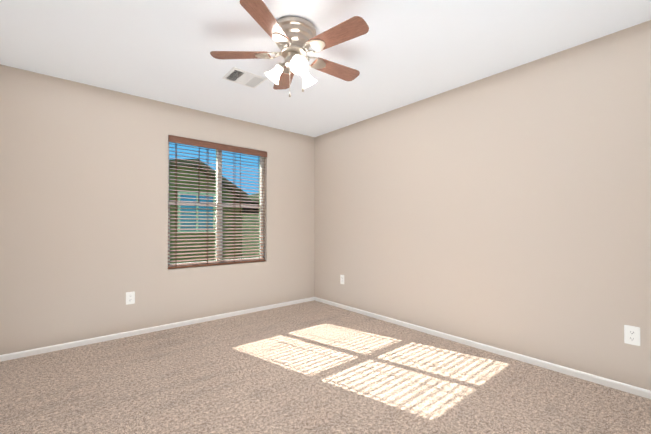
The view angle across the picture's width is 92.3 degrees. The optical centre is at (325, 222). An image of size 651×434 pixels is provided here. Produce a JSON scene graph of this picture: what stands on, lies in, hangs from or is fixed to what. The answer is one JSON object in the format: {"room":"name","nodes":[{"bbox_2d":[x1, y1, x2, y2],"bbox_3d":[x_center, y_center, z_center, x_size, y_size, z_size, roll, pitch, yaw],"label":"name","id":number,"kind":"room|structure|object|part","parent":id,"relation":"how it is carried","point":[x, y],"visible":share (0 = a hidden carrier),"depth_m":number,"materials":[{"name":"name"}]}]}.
{"room":"empty bedroom","nodes":[
{"label":"empty bedroom","id":0,"kind":"room"},
{"bbox_2d":[0,64,314,354],"bbox_3d":[-1.528,-0.077,3.763,3.760,2.500,0.170,0,-1,-40],"label":"wall","id":1,"kind":"structure","parent":0,"point":[83,209],"depth_m":3.12,"materials":[{"name":"beige paint"}]},
{"bbox_2d":[126,291,134,304],"bbox_3d":[-2.015,0.776,3.227,0.078,0.126,0.007,0,-1,-40],"label":"outlet","id":2,"kind":"object","parent":1,"relation":"attached to","point":[130,297],"visible":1,"depth_m":3.23,"materials":[{"name":"white plastic"}]},
{"bbox_2d":[0,297,314,361],"bbox_3d":[-1.469,1.146,3.682,3.420,0.052,0.012,0,-1,-40],"label":"baseboard","id":3,"kind":"structure","parent":1,"relation":"attached to","point":[25,353],"depth_m":3.24,"materials":[{"name":"white wood"}]},
{"bbox_2d":[168,135,266,268],"bbox_3d":[-1.319,-0.225,3.921,1.240,1.500,0.171,0,-1,-40],"label":"window","id":4,"kind":"structure","parent":1,"relation":"in","point":[187,236],"depth_m":3.89,"materials":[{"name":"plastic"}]},
{"bbox_2d":[175,143,176,264],"bbox_3d":[-1.703,-0.214,3.564,0.016,1.419,0.040,0,-1,-40],"label":"blind cord","id":5,"kind":"object","parent":4,"relation":"hanging from","point":[175,143],"depth_m":3.55,"materials":[{"name":"fabric"}]},
{"bbox_2d":[198,147,208,263],"bbox_3d":[-1.459,-0.213,3.740,0.039,1.419,0.136,0,-1,26],"label":"blind cord","id":6,"kind":"object","parent":4,"relation":"hanging from","point":[206,200],"depth_m":3.77,"materials":[{"name":"fabric"}]},
{"bbox_3d":[-1.293,-0.228,3.890,1.236,1.492,0.091,0,-1,-40],"label":"window blind rails","id":7,"kind":"part","parent":4,"relation":"part of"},
{"bbox_2d":[233,162,240,261],"bbox_3d":[-1.137,-0.210,4.016,0.097,1.419,0.036,0,-1,-4],"label":"blind cord","id":8,"kind":"object","parent":4,"relation":"hanging from","point":[233,162],"depth_m":4.03,"materials":[{"name":"fabric"}]},
{"bbox_2d":[258,156,258,259],"bbox_3d":[-0.896,-0.208,4.246,0.016,1.419,0.040,0,-1,-40],"label":"blind cord","id":9,"kind":"object","parent":4,"relation":"hanging from","point":[258,156],"depth_m":4.26,"materials":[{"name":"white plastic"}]},
{"bbox_2d":[0,300,650,433],"bbox_3d":[-0.093,1.207,2.053,3.760,0.100,4.616,0,-1,-40],"label":"floor","id":10,"kind":"structure","parent":0,"point":[313,367],"depth_m":2.21,"materials":[{"name":"carpet"}]},
{"bbox_2d":[0,0,650,136],"bbox_3d":[-0.093,-1.393,2.078,3.760,0.100,4.616,0,-1,-40],"label":"ceiling","id":11,"kind":"structure","parent":0,"point":[400,53],"depth_m":2.36,"materials":[{"name":"white paint"}]},
{"bbox_2d":[222,67,266,87],"bbox_3d":[-0.745,-1.329,2.884,0.325,0.013,0.260,0,-1,-40],"label":"ceiling vent","id":12,"kind":"object","parent":11,"relation":"in","point":[242,77],"visible":1,"depth_m":2.87,"materials":[{"name":"white metal"}]},
{"bbox_2d":[210,0,368,96],"bbox_3d":[-0.190,-1.094,2.185,1.082,0.496,1.105,0,-1,-40],"label":"ceiling fan","id":13,"kind":"object","parent":11,"relation":"hanging from","point":[294,38],"visible":1,"depth_m":2.07,"materials":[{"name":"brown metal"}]},
{"bbox_2d":[315,20,650,390],"bbox_3d":[1.278,-0.082,3.223,0.170,2.500,4.276,0,-1,-40],"label":"wall","id":14,"kind":"structure","parent":0,"point":[509,210],"depth_m":2.68,"materials":[{"name":"beige paint"}]},
{"bbox_2d":[340,275,343,283],"bbox_3d":[0.231,0.782,4.318,0.007,0.126,0.078,0,-1,-40],"label":"electrical outlet","id":15,"kind":"object","parent":14,"relation":"attached to","point":[341,279],"visible":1,"depth_m":4.32,"materials":[{"name":"white plastic"}]},
{"bbox_2d":[315,297,650,398],"bbox_3d":[1.209,1.141,3.153,0.012,0.052,4.276,0,-1,-40],"label":"baseboard","id":16,"kind":"structure","parent":14,"relation":"attached to","point":[634,390],"depth_m":2.66,"materials":[{"name":"white wood"}]},
{"bbox_2d":[624,325,639,345],"bbox_3d":[2.084,0.764,2.124,0.007,0.126,0.078,0,-1,-40],"label":"electrical outlet","id":17,"kind":"object","parent":14,"relation":"attached to","point":[631,335],"visible":1,"depth_m":2.12,"materials":[{"name":"white plastic"}]}
]}

